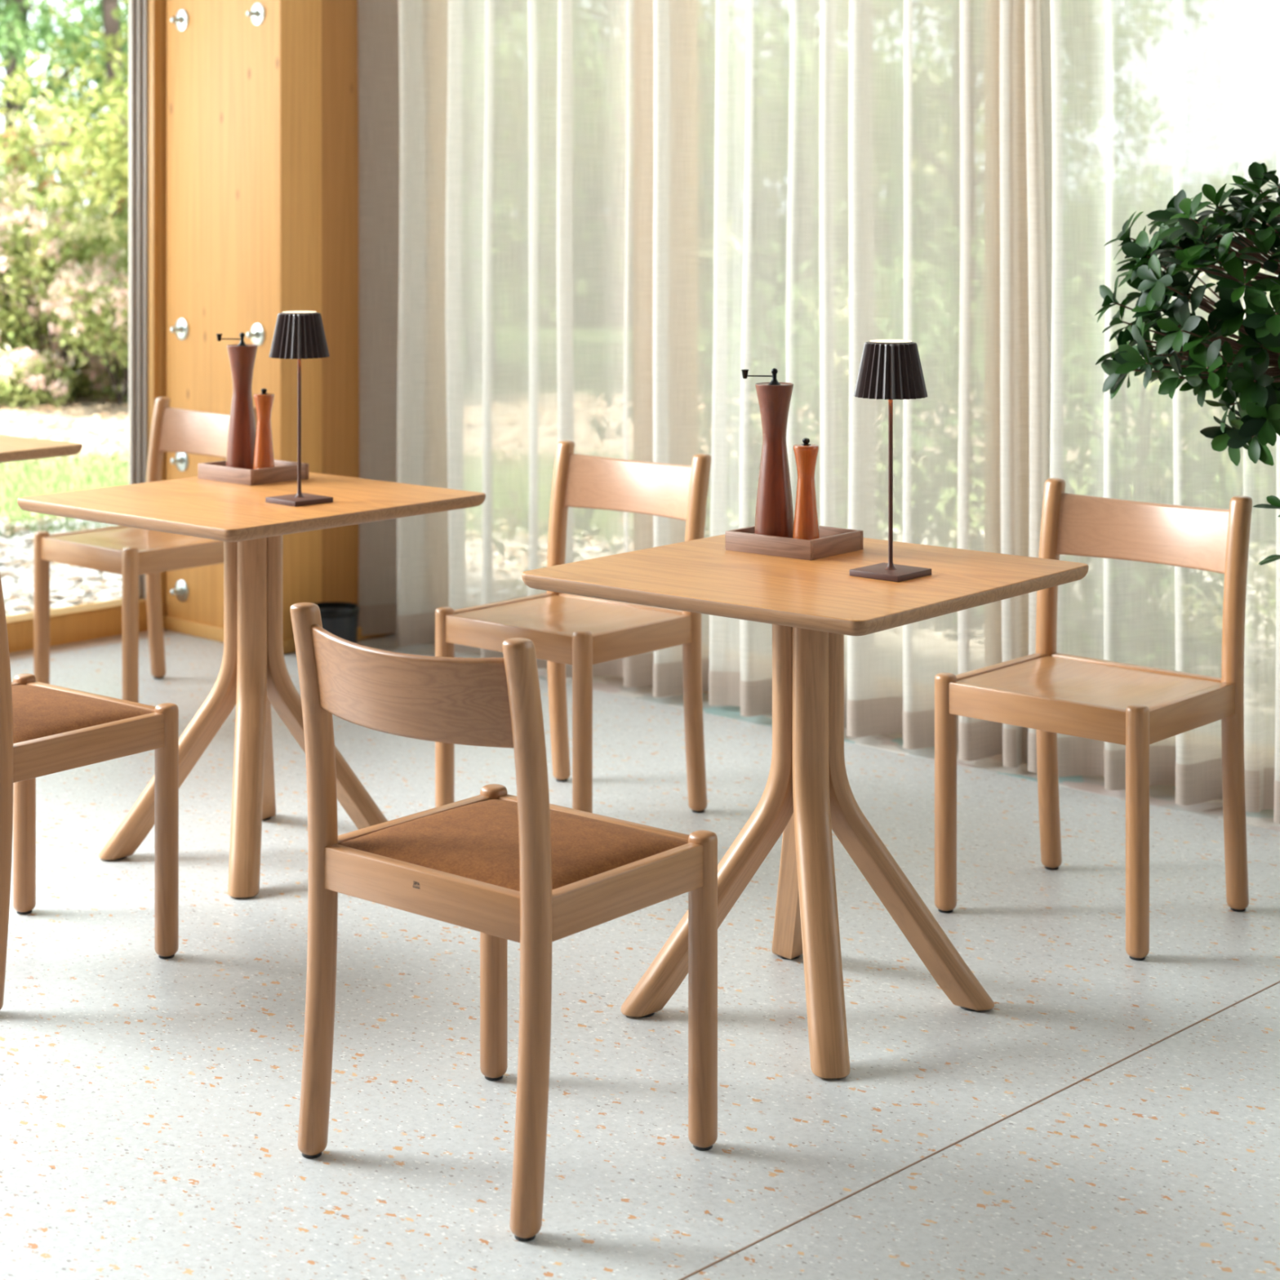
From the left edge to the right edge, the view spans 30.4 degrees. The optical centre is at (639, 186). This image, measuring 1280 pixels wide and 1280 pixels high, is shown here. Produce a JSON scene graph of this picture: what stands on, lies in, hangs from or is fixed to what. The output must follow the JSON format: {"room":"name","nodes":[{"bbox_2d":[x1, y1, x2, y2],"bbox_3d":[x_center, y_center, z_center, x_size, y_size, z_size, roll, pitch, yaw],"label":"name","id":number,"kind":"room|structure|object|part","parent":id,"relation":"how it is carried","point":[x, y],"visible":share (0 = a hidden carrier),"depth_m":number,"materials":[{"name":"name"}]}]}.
{"room":"restaurant dining area","nodes":[
{"label":"restaurant dining area","id":0,"kind":"room"},
{"bbox_2d":[0,632,1279,1279],"bbox_3d":[-1.358,1.468,0.523,10.090,0.120,11.090,0,0,43],"label":"floor","id":1,"kind":"structure","parent":0,"point":[149,1104],"depth_m":3.79,"materials":[{"name":"stone"}]},
{"bbox_2d":[0,434,82,462],"bbox_3d":[-1.897,1.030,5.920,0.703,0.755,0.703,0,0,40],"label":"table","id":2,"kind":"object","parent":1,"relation":"on","point":[12,448],"visible":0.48,"depth_m":5.91,"materials":[{"name":"brown wood"}]},
{"bbox_2d":[5,0,166,653],"bbox_3d":[-4.972,-0.892,3.960,0.136,4.600,10.900,0,0,44],"label":"window","id":3,"kind":"structure","parent":1,"relation":"on","point":[147,18],"depth_m":7.50,"materials":[{"name":"brown wood"}]},
{"bbox_2d":[0,574,178,1009],"bbox_3d":[-1.162,1.006,4.272,0.461,0.803,0.466,0,0,39],"label":"chair","id":4,"kind":"object","parent":1,"relation":"on","point":[46,729],"visible":1,"depth_m":4.25,"materials":[{"name":"brown wood"}]},
{"bbox_3d":[-1.103,1.004,4.010,0.041,0.798,0.076,0,0,39],"label":"leg","id":5,"kind":"part","parent":4,"relation":"part of","materials":[{"name":"brown wood"}]},
{"bbox_3d":[-1.308,0.990,4.428,0.024,0.062,0.343,0,0,39],"label":"rail","id":6,"kind":"part","parent":4,"relation":"part of","materials":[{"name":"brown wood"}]},
{"bbox_3d":[-1.193,1.175,4.569,0.041,0.456,0.041,0,0,39],"label":"leg","id":7,"kind":"part","parent":4,"relation":"part of","materials":[{"name":"brown wood"}]},
{"bbox_2d":[11,684,153,743],"bbox_3d":[-1.142,0.959,4.296,0.397,0.037,0.340,0,0,39],"label":"seat cushion","id":8,"kind":"object","parent":4,"relation":"on","point":[39,712],"depth_m":4.25,"materials":[{"name":"brown fabric"}]},
{"bbox_3d":[-0.977,0.990,4.164,0.024,0.062,0.343,0,0,39],"label":"rail","id":9,"kind":"part","parent":4,"relation":"part of","materials":[{"name":"brown wood"}]},
{"bbox_3d":[-1.028,0.990,4.439,0.396,0.062,0.024,0,0,39],"label":"rail","id":10,"kind":"part","parent":4,"relation":"part of","materials":[{"name":"brown wood"}]},
{"bbox_3d":[-0.865,1.175,4.307,0.041,0.456,0.041,0,0,39],"label":"leg","id":11,"kind":"part","parent":4,"relation":"part of","materials":[{"name":"brown wood"}]},
{"bbox_2d":[8,628,177,660],"bbox_3d":[-5.066,1.407,3.698,0.100,0.001,10.390,0,0,43],"label":"trim","id":12,"kind":"structure","parent":1,"relation":"on","point":[142,634],"depth_m":7.22,"materials":[{"name":"beige wood"}]},
{"bbox_2d":[33,396,257,702],"bbox_3d":[-1.342,1.006,6.475,0.461,0.803,0.466,0,0,43],"label":"chair","id":13,"kind":"object","parent":1,"relation":"on","point":[128,552],"visible":0.71,"depth_m":6.45,"materials":[{"name":"brown wood"}]},
{"bbox_3d":[-1.641,1.175,6.465,0.041,0.456,0.041,0,0,43],"label":"leg","id":14,"kind":"part","parent":13,"relation":"part of","materials":[{"name":"brown wood"}]},
{"bbox_3d":[-1.489,0.990,6.320,0.396,0.062,0.024,0,0,43],"label":"rail","id":15,"kind":"part","parent":13,"relation":"part of","materials":[{"name":"brown wood"}]},
{"bbox_3d":[-1.517,0.990,6.598,0.024,0.062,0.343,0,0,43],"label":"rail","id":16,"kind":"part","parent":13,"relation":"part of","materials":[{"name":"brown wood"}]},
{"bbox_3d":[-1.335,1.175,6.177,0.041,0.456,0.041,0,0,43],"label":"leg","id":17,"kind":"part","parent":13,"relation":"part of","materials":[{"name":"brown wood"}]},
{"bbox_3d":[-1.363,0.972,6.453,0.397,0.020,0.340,0,0,43],"label":"seat","id":18,"kind":"part","parent":13,"relation":"part of","materials":[{"name":"brown wood"}]},
{"bbox_3d":[-1.379,1.004,6.742,0.041,0.798,0.076,0,0,43],"label":"leg","id":19,"kind":"part","parent":13,"relation":"part of","materials":[{"name":"brown wood"}]},
{"bbox_3d":[-1.210,0.990,6.308,0.024,0.062,0.343,0,0,43],"label":"rail","id":20,"kind":"part","parent":13,"relation":"part of","materials":[{"name":"brown wood"}]},
{"bbox_3d":[-1.210,0.695,6.616,0.408,0.129,0.080,0,0,43],"label":"backrest","id":21,"kind":"part","parent":13,"relation":"part of","materials":[{"name":"brown wood"}]},
{"bbox_3d":[-1.074,1.004,6.453,0.041,0.798,0.076,0,0,43],"label":"leg","id":22,"kind":"part","parent":13,"relation":"part of","materials":[{"name":"brown wood"}]},
{"bbox_2d":[17,471,485,897],"bbox_3d":[-0.815,1.030,4.968,0.703,0.755,0.703,0,0,41],"label":"table","id":23,"kind":"object","parent":1,"relation":"on","point":[253,676],"visible":0.89,"depth_m":4.91,"materials":[{"name":"brown wood"}]},
{"bbox_3d":[-0.975,1.042,4.952,0.319,0.724,0.062,0,0,-6],"label":"leg","id":24,"kind":"part","parent":23,"relation":"part of","materials":[{"name":"brown wood"}]},
{"bbox_3d":[-0.799,1.042,4.808,0.062,0.724,0.319,0,0,-6],"label":"leg","id":25,"kind":"part","parent":23,"relation":"part of","materials":[{"name":"brown wood"}]},
{"bbox_2d":[197,459,308,485],"bbox_3d":[-0.862,0.635,5.256,0.187,0.034,0.164,0,0,42],"label":"tray","id":26,"kind":"object","parent":23,"relation":"on","point":[283,470],"visible":0.9,"depth_m":5.20,"materials":[{"name":"brown wood"}]},
{"bbox_2d":[216,332,257,469],"bbox_3d":[-0.892,0.486,5.255,0.087,0.319,0.072,0,0,41],"label":"pepper mill","id":27,"kind":"object","parent":26,"relation":"on","point":[241,442],"visible":0.89,"depth_m":5.23,"materials":[{"name":"brown wood"}]},
{"bbox_3d":[-0.939,0.337,5.257,0.014,0.017,0.014,0,0,8],"label":"crank knob","id":28,"kind":"part","parent":27,"relation":"part of","materials":[{"name":"black metal"}]},
{"bbox_2d":[253,388,275,469],"bbox_3d":[-0.829,0.545,5.197,0.050,0.200,0.050,0,0,0],"label":"salt mill","id":29,"kind":"object","parent":26,"relation":"on","point":[264,457],"visible":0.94,"depth_m":5.18,"materials":[{"name":"wood"}]},
{"bbox_3d":[-0.829,0.452,5.197,0.017,0.013,0.017,0,0,0],"label":"knob","id":30,"kind":"part","parent":29,"relation":"part of","materials":[{"name":"black metal"}]},
{"bbox_3d":[-0.830,1.042,5.128,0.062,0.724,0.319,0,0,-6],"label":"leg","id":31,"kind":"part","parent":23,"relation":"part of","materials":[{"name":"brown wood"}]},
{"bbox_2d":[265,311,333,506],"bbox_3d":[-0.703,0.455,4.865,0.124,0.394,0.124,0,0,44],"label":"table lamp","id":32,"kind":"object","parent":23,"relation":"on","point":[299,335],"visible":1,"depth_m":4.83,"materials":[{"name":"brown metal"}]},
{"bbox_3d":[-0.703,0.306,4.865,0.124,0.092,0.124,0,0,44],"label":"lamp shade","id":33,"kind":"part","parent":32,"relation":"part of","materials":[{"name":"black fabric"}]},
{"bbox_2d":[282,311,316,313],"bbox_3d":[-0.703,0.261,4.865,0.071,0.005,0.071,0,0,44],"label":"diffuser","id":34,"kind":"object","parent":32,"relation":"attached to","point":[284,312],"depth_m":4.84,"materials":[{"name":"white plastic"}]},
{"bbox_3d":[-0.655,1.042,4.983,0.319,0.724,0.062,0,0,-6],"label":"leg","id":35,"kind":"part","parent":23,"relation":"part of","materials":[{"name":"brown wood"}]},
{"bbox_2d":[164,0,395,653],"bbox_3d":[-1.141,-0.892,7.439,0.594,4.600,0.514,0,0,44],"label":"column","id":36,"kind":"structure","parent":1,"relation":"on","point":[262,95],"depth_m":7.24,"materials":[{"name":"brown wood"}]},
{"bbox_2d":[170,579,188,601],"bbox_3d":[-1.447,1.275,7.423,0.057,0.068,0.057,0,0,0],"label":"washer","id":37,"kind":"object","parent":36,"relation":"in","point":[179,588],"depth_m":7.42,"materials":[{"name":"silver metal"}]},
{"bbox_2d":[170,452,188,471],"bbox_3d":[-1.447,0.864,7.423,0.057,0.068,0.057,0,0,0],"label":"washer","id":38,"kind":"object","parent":36,"relation":"in","point":[179,461],"depth_m":7.42,"materials":[{"name":"silver metal"}]},
{"bbox_2d":[170,318,188,339],"bbox_3d":[-1.447,0.451,7.423,0.057,0.068,0.057,0,0,0],"label":"washer","id":39,"kind":"object","parent":36,"relation":"in","point":[179,326],"depth_m":7.42,"materials":[{"name":"silver metal"}]},
{"bbox_2d":[170,9,188,31],"bbox_3d":[-1.447,-0.522,7.423,0.057,0.068,0.057,0,0,0],"label":"washer","id":40,"kind":"object","parent":36,"relation":"in","point":[179,18],"depth_m":7.42,"materials":[{"name":"silver metal"}]},
{"bbox_2d":[246,323,265,345],"bbox_3d":[-1.164,0.451,7.155,0.057,0.068,0.057,0,0,0],"label":"washer","id":41,"kind":"object","parent":36,"relation":"in","point":[255,332],"depth_m":7.15,"materials":[{"name":"silver metal"}]},
{"bbox_2d":[246,3,265,25],"bbox_3d":[-1.164,-0.522,7.155,0.057,0.068,0.057,0,0,0],"label":"washer","id":42,"kind":"object","parent":36,"relation":"in","point":[255,12],"depth_m":7.15,"materials":[{"name":"silver metal"}]},
{"bbox_2d":[315,601,359,643],"bbox_3d":[-0.924,1.333,7.053,0.168,0.150,0.168,0,0,0],"label":"bin","id":43,"kind":"object","parent":1,"relation":"on","point":[340,619],"visible":0.45,"depth_m":7.00,"materials":[{"name":"black plastic"}]},
{"bbox_2d":[289,602,717,1241],"bbox_3d":[-0.205,1.006,3.424,0.461,0.803,0.466,0,0,40],"label":"chair","id":44,"kind":"object","parent":1,"relation":"on","point":[534,873],"visible":1,"depth_m":3.33,"materials":[{"name":"brown wood"}]},
{"bbox_3d":[-0.474,1.004,3.429,0.041,0.798,0.076,0,0,40],"label":"leg","id":45,"kind":"part","parent":44,"relation":"part of","materials":[{"name":"brown wood"}]},
{"bbox_3d":[-0.329,0.695,3.276,0.408,0.129,0.080,0,0,40],"label":"backrest","id":46,"kind":"part","parent":44,"relation":"part of","materials":[{"name":"brown wood"}]},
{"bbox_3d":[-0.348,0.990,3.583,0.024,0.062,0.343,0,0,40],"label":"rail","id":47,"kind":"part","parent":44,"relation":"part of","materials":[{"name":"brown wood"}]},
{"bbox_3d":[-0.302,0.990,3.307,0.396,0.062,0.024,0,0,40],"label":"rail","id":48,"kind":"part","parent":44,"relation":"part of","materials":[{"name":"brown wood"}]},
{"bbox_3d":[-0.231,1.175,3.722,0.041,0.456,0.041,0,0,40],"label":"leg","id":49,"kind":"part","parent":44,"relation":"part of","materials":[{"name":"brown wood"}]},
{"bbox_2d":[338,799,687,891],"bbox_3d":[-0.185,0.959,3.448,0.397,0.037,0.340,0,0,40],"label":"seat cushion","id":50,"kind":"object","parent":44,"relation":"on","point":[472,841],"depth_m":3.40,"materials":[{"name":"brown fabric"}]},
{"bbox_3d":[-0.151,1.004,3.161,0.041,0.798,0.076,0,0,40],"label":"leg","id":51,"kind":"part","parent":44,"relation":"part of","materials":[{"name":"brown wood"}]},
{"bbox_3d":[-0.068,0.990,3.589,0.396,0.062,0.024,0,0,40],"label":"rail","id":52,"kind":"part","parent":44,"relation":"part of","materials":[{"name":"brown wood"}]},
{"bbox_3d":[-0.023,0.990,3.313,0.024,0.062,0.343,0,0,40],"label":"rail","id":53,"kind":"part","parent":44,"relation":"part of","materials":[{"name":"brown wood"}]},
{"bbox_3d":[0.092,1.175,3.454,0.041,0.456,0.041,0,0,40],"label":"leg","id":54,"kind":"part","parent":44,"relation":"part of","materials":[{"name":"brown wood"}]},
{"bbox_2d":[435,440,711,813],"bbox_3d":[-0.140,1.006,5.315,0.461,0.803,0.466,0,0,41],"label":"chair","id":55,"kind":"object","parent":1,"relation":"on","point":[581,633],"visible":0.93,"depth_m":5.28,"materials":[{"name":"brown wood"}]},
{"bbox_3d":[-0.438,1.175,5.294,0.041,0.456,0.041,0,0,41],"label":"leg","id":56,"kind":"part","parent":55,"relation":"part of","materials":[{"name":"brown wood"}]},
{"bbox_3d":[-0.320,0.990,5.431,0.024,0.062,0.343,0,0,41],"label":"rail","id":57,"kind":"part","parent":55,"relation":"part of","materials":[{"name":"brown wood"}]},
{"bbox_3d":[-0.281,0.990,5.154,0.396,0.062,0.024,0,0,41],"label":"rail","id":58,"kind":"part","parent":55,"relation":"part of","materials":[{"name":"brown wood"}]},
{"bbox_3d":[-0.188,1.004,5.580,0.041,0.798,0.076,0,0,41],"label":"leg","id":59,"kind":"part","parent":55,"relation":"part of","materials":[{"name":"brown wood"}]},
{"bbox_3d":[-0.161,0.972,5.292,0.397,0.020,0.340,0,0,41],"label":"seat","id":60,"kind":"part","parent":55,"relation":"part of","materials":[{"name":"brown wood"}]},
{"bbox_3d":[-0.123,1.175,5.017,0.041,0.456,0.041,0,0,41],"label":"leg","id":61,"kind":"part","parent":55,"relation":"part of","materials":[{"name":"brown wood"}]},
{"bbox_3d":[-0.040,0.990,5.430,0.396,0.062,0.024,0,0,41],"label":"rail","id":62,"kind":"part","parent":55,"relation":"part of","materials":[{"name":"brown wood"}]},
{"bbox_3d":[-0.013,0.695,5.460,0.408,0.129,0.080,0,0,41],"label":"backrest","id":63,"kind":"part","parent":55,"relation":"part of","materials":[{"name":"brown wood"}]},
{"bbox_3d":[-0.002,0.990,5.153,0.024,0.062,0.343,0,0,41],"label":"rail","id":64,"kind":"part","parent":55,"relation":"part of","materials":[{"name":"brown wood"}]},
{"bbox_3d":[0.128,1.004,5.303,0.041,0.798,0.076,0,0,41],"label":"leg","id":65,"kind":"part","parent":55,"relation":"part of","materials":[{"name":"brown wood"}]},
{"bbox_2d":[521,533,1088,1078],"bbox_3d":[0.287,1.030,4.026,0.703,0.755,0.703,0,0,40],"label":"table","id":66,"kind":"object","parent":1,"relation":"on","point":[811,606],"visible":0.94,"depth_m":3.97,"materials":[{"name":"brown wood"}]},
{"bbox_3d":[0.126,1.042,4.018,0.319,0.724,0.062,0,0,-3],"label":"leg","id":67,"kind":"part","parent":66,"relation":"part of","materials":[{"name":"brown wood"}]},
{"bbox_3d":[0.279,1.042,4.187,0.062,0.724,0.319,0,0,-3],"label":"leg","id":68,"kind":"part","parent":66,"relation":"part of","materials":[{"name":"brown wood"}]},
{"bbox_2d":[725,525,863,560],"bbox_3d":[0.277,0.635,4.229,0.187,0.034,0.164,0,0,39],"label":"tray","id":69,"kind":"object","parent":66,"relation":"on","point":[832,541],"visible":0.87,"depth_m":4.17,"materials":[{"name":"brown wood"}]},
{"bbox_2d":[741,368,794,537],"bbox_3d":[0.235,0.486,4.230,0.087,0.319,0.072,0,0,41],"label":"pepper mill","id":70,"kind":"object","parent":69,"relation":"on","point":[774,514],"visible":0.94,"depth_m":4.20,"materials":[{"name":"brown wood"}]},
{"bbox_3d":[0.189,0.337,4.232,0.014,0.017,0.014,0,0,8],"label":"crank knob","id":71,"kind":"part","parent":70,"relation":"part of","materials":[{"name":"black metal"}]},
{"bbox_3d":[0.214,0.341,4.229,0.047,0.003,0.003,0,0,8],"label":"crank arm","id":72,"kind":"part","parent":70,"relation":"part of","materials":[{"name":"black metal"}]},
{"bbox_2d":[792,437,819,540],"bbox_3d":[0.294,0.545,4.172,0.050,0.200,0.050,0,0,0],"label":"salt mill","id":73,"kind":"object","parent":69,"relation":"on","point":[806,524],"visible":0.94,"depth_m":4.16,"materials":[{"name":"orange wood"}]},
{"bbox_3d":[0.294,0.452,4.172,0.017,0.013,0.017,0,0,0],"label":"knob","id":74,"kind":"part","parent":73,"relation":"part of","materials":[{"name":"black metal"}]},
{"bbox_3d":[0.295,1.042,3.865,0.062,0.724,0.319,0,0,-3],"label":"leg","id":75,"kind":"part","parent":66,"relation":"part of","materials":[{"name":"brown wood"}]},
{"bbox_2d":[849,339,931,582],"bbox_3d":[0.420,0.455,3.951,0.124,0.394,0.124,0,0,41],"label":"table lamp","id":76,"kind":"object","parent":66,"relation":"on","point":[891,370],"visible":1,"depth_m":3.92,"materials":[{"name":"brown metal"}]},
{"bbox_3d":[0.420,0.306,3.951,0.124,0.092,0.124,0,0,41],"label":"lamp shade","id":77,"kind":"part","parent":76,"relation":"part of","materials":[{"name":"black fabric"}]},
{"bbox_2d":[869,339,911,342],"bbox_3d":[0.420,0.261,3.951,0.071,0.005,0.071,0,0,41],"label":"diffuser","id":78,"kind":"object","parent":76,"relation":"attached to","point":[873,340],"depth_m":3.94,"materials":[{"name":"white plastic"}]},
{"bbox_3d":[0.448,1.042,4.034,0.319,0.724,0.062,0,0,-3],"label":"leg","id":79,"kind":"part","parent":66,"relation":"part of","materials":[{"name":"brown wood"}]},
{"bbox_2d":[358,633,1279,831],"bbox_3d":[2.545,1.407,4.175,9.255,0.001,0.181,0,0,44],"label":"trim","id":80,"kind":"structure","parent":1,"relation":"on","point":[1162,796],"depth_m":5.88,"materials":[{"name":"stone"}]},
{"bbox_2d":[679,980,1279,1279],"bbox_3d":[-1.938,1.407,0.936,0.003,0.001,10.690,0,0,43],"label":"trim","id":81,"kind":"structure","parent":1,"relation":"on","point":[1149,1046],"depth_m":3.47,"materials":[{"name":"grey metal"}]},
{"bbox_2d":[934,477,1252,960],"bbox_3d":[0.892,1.006,4.596,0.461,0.803,0.466,0,0,42],"label":"chair","id":82,"kind":"object","parent":1,"relation":"on","point":[1047,691],"visible":1,"depth_m":4.56,"materials":[{"name":"brown wood"}]},
{"bbox_3d":[0.594,1.175,4.577,0.041,0.456,0.041,0,0,42],"label":"leg","id":83,"kind":"part","parent":82,"relation":"part of","materials":[{"name":"brown wood"}]},
{"bbox_3d":[0.713,0.990,4.714,0.024,0.062,0.343,0,0,42],"label":"rail","id":84,"kind":"part","parent":82,"relation":"part of","materials":[{"name":"brown wood"}]},
{"bbox_3d":[0.749,0.990,4.436,0.396,0.062,0.024,0,0,42],"label":"rail","id":85,"kind":"part","parent":82,"relation":"part of","materials":[{"name":"brown wood"}]},
{"bbox_3d":[0.847,1.004,4.861,0.041,0.798,0.076,0,0,42],"label":"leg","id":86,"kind":"part","parent":82,"relation":"part of","materials":[{"name":"brown wood"}]},
{"bbox_3d":[0.871,0.972,4.573,0.397,0.020,0.340,0,0,42],"label":"seat","id":87,"kind":"part","parent":82,"relation":"part of","materials":[{"name":"brown wood"}]},
{"bbox_3d":[0.993,0.990,4.710,0.396,0.062,0.024,0,0,42],"label":"rail","id":88,"kind":"part","parent":82,"relation":"part of","materials":[{"name":"brown wood"}]},
{"bbox_3d":[0.907,1.175,4.298,0.041,0.456,0.041,0,0,42],"label":"leg","id":89,"kind":"part","parent":82,"relation":"part of","materials":[{"name":"brown wood"}]},
{"bbox_3d":[1.020,0.695,4.740,0.408,0.129,0.080,0,0,42],"label":"backrest","id":90,"kind":"part","parent":82,"relation":"part of","materials":[{"name":"brown wood"}]},
{"bbox_3d":[1.029,0.990,4.432,0.024,0.062,0.343,0,0,42],"label":"rail","id":91,"kind":"part","parent":82,"relation":"part of","materials":[{"name":"brown wood"}]},
{"bbox_3d":[1.160,1.004,4.582,0.041,0.798,0.076,0,0,42],"label":"leg","id":92,"kind":"part","parent":82,"relation":"part of","materials":[{"name":"brown wood"}]},
{"bbox_2d":[1094,161,1279,564],"bbox_3d":[1.278,0.677,4.548,0.783,1.461,0.608,0,0,-3],"label":"potted plant","id":93,"kind":"object","parent":1,"relation":"on","point":[1193,344],"visible":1,"depth_m":4.43,"materials":[{"name":"green plant"}]},
{"bbox_3d":[2.647,-0.892,4.292,9.268,4.600,0.130,0,0,44],"label":"window","id":94,"kind":"structure","parent":0,"visible":0},
{"bbox_2d":[357,0,1052,773],"bbox_3d":[0.067,-0.769,6.496,2.530,4.326,0.200,0,0,44],"label":"curtain","id":95,"kind":"object","parent":94,"relation":"hanging from","point":[582,222],"visible":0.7,"depth_m":6.32,"materials":[{"name":"fabric"}]},
{"bbox_2d":[1049,0,1279,823],"bbox_3d":[1.584,-0.769,5.046,1.838,4.326,0.162,0,0,44],"label":"curtain","id":96,"kind":"object","parent":94,"relation":"hanging from","point":[1153,100],"visible":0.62,"depth_m":5.43,"materials":[{"name":"fabric"}]},
{"label":"outside","id":97,"kind":"structure","parent":0,"visible":0},
{"bbox_2d":[0,246,128,606],"bbox_3d":[0.000,1.458,40.000,140.000,0.001,140.000,0,0,0],"label":"ground","id":98,"kind":"structure","parent":97,"point":[108,420],"depth_m":14.10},
{"bbox_2d":[0,77,32,273],"bbox_3d":[-8.918,-0.047,26.812,4.329,3.828,5.145,0,0,-7],"label":"shrub","id":99,"kind":"object","parent":98,"relation":"on","point":[1,78],"visible":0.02,"depth_m":25.86,"materials":[{"name":"green plant"}]},
{"bbox_2d":[0,263,36,398],"bbox_3d":[-4.628,0.963,16.246,1.182,1.309,1.499,0,0,7],"label":"shrub","id":100,"kind":"object","parent":98,"relation":"on","point":[7,273],"visible":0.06,"depth_m":16.14,"materials":[{"name":"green plant"}]},
{"bbox_2d":[0,93,117,327],"bbox_3d":[-5.234,0.522,17.431,2.840,2.478,2.239,0,0,-12],"label":"shrub","id":101,"kind":"object","parent":98,"relation":"on","point":[45,108],"visible":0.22,"depth_m":17.31,"materials":[{"name":"green plant"}]},
{"bbox_2d":[0,0,128,249],"bbox_3d":[-2.591,-1.015,15.671,3.943,5.046,3.577,0,0,40],"label":"tree","id":102,"kind":"object","parent":98,"relation":"on","point":[97,140],"visible":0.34,"depth_m":15.36,"materials":[{"name":"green plant"}]},
{"bbox_2d":[0,168,128,402],"bbox_3d":[-4.306,0.741,16.301,2.485,1.744,1.881,0,0,-43],"label":"shrub","id":103,"kind":"object","parent":98,"relation":"on","point":[46,250],"visible":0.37,"depth_m":15.98,"materials":[{"name":"green plant"}]},
{"bbox_2d":[0,257,128,410],"bbox_3d":[-3.977,1.013,15.902,1.166,1.081,1.540,0,0,-8],"label":"shrub","id":104,"kind":"object","parent":98,"relation":"on","point":[37,373],"visible":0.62,"depth_m":15.68,"materials":[{"name":"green plant"}]},
{"bbox_2d":[0,444,128,539],"bbox_3d":[-1.531,1.423,11.204,5.597,0.070,3.074,0,0,0],"label":"grass","id":105,"kind":"structure","parent":98,"relation":"on","point":[27,466],"depth_m":11.51,"materials":[{"name":"green plant"}]},
{"bbox_2d":[0,177,128,393],"bbox_3d":[-3.638,0.709,16.493,2.272,1.983,1.791,0,0,16],"label":"shrub","id":106,"kind":"object","parent":98,"relation":"on","point":[92,237],"visible":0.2,"depth_m":16.30,"materials":[{"name":"green plant"}]},
{"bbox_2d":[0,0,128,269],"bbox_3d":[-6.676,-1.764,23.981,5.073,6.562,4.714,0,0,43],"label":"tree","id":107,"kind":"object","parent":98,"relation":"on","point":[15,24],"visible":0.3,"depth_m":23.04,"materials":[{"name":"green plant"}]},
{"bbox_2d":[0,396,128,613],"bbox_3d":[-1.778,1.454,11.884,6.929,0.094,8.429,0,0,0],"label":"fallen leaves","id":108,"kind":"object","parent":98,"relation":"on","point":[85,586],"visible":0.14,"depth_m":13.61,"materials":[{"name":"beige plant"}]},
{"bbox_2d":[0,117,128,334],"bbox_3d":[-4.207,0.558,18.113,2.727,2.313,2.229,0,0,-30],"label":"shrub","id":109,"kind":"object","parent":98,"relation":"on","point":[40,184],"visible":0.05,"depth_m":17.71,"materials":[{"name":"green plant"}]},
{"bbox_2d":[0,6,128,215],"bbox_3d":[-4.649,-0.047,25.690,5.145,3.828,4.329,0,0,-30],"label":"shrub","id":110,"kind":"object","parent":98,"relation":"on","point":[58,91],"visible":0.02,"depth_m":24.30,"materials":[{"name":"green plant"}]},
{"bbox_2d":[0,516,145,615],"bbox_3d":[-0.017,1.450,8.897,6.051,0.044,2.689,0,0,0],"label":"gravel","id":111,"kind":"object","parent":98,"relation":"on","point":[59,586],"visible":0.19,"depth_m":8.67,"materials":[{"name":"gravel"}]},
{"bbox_2d":[31,0,128,81],"bbox_3d":[-3.307,-1.610,22.346,4.832,6.249,4.490,0,0,-29],"label":"tree","id":112,"kind":"object","parent":98,"relation":"on","point":[44,31],"visible":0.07,"depth_m":21.65,"materials":[{"name":"green plant"}]},
{"bbox_2d":[41,262,128,404],"bbox_3d":[-3.452,1.027,15.697,1.128,1.046,1.491,0,0,-26],"label":"shrub","id":113,"kind":"object","parent":98,"relation":"on","point":[120,389],"visible":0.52,"depth_m":15.41,"materials":[{"name":"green plant"}]},
{"bbox_2d":[57,199,128,393],"bbox_3d":[-3.791,0.859,17.380,1.433,1.586,1.818,0,0,-13],"label":"shrub","id":114,"kind":"object","parent":98,"relation":"on","point":[122,231],"visible":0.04,"depth_m":16.86,"materials":[{"name":"green plant"}]},
{"bbox_2d":[101,0,128,244],"bbox_3d":[-4.519,-1.616,18.787,4.454,6.265,5.259,0,0,34],"label":"tree","id":115,"kind":"object","parent":98,"relation":"on","point":[111,25],"visible":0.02,"depth_m":18.58,"materials":[{"name":"grey plant"}]}
]}

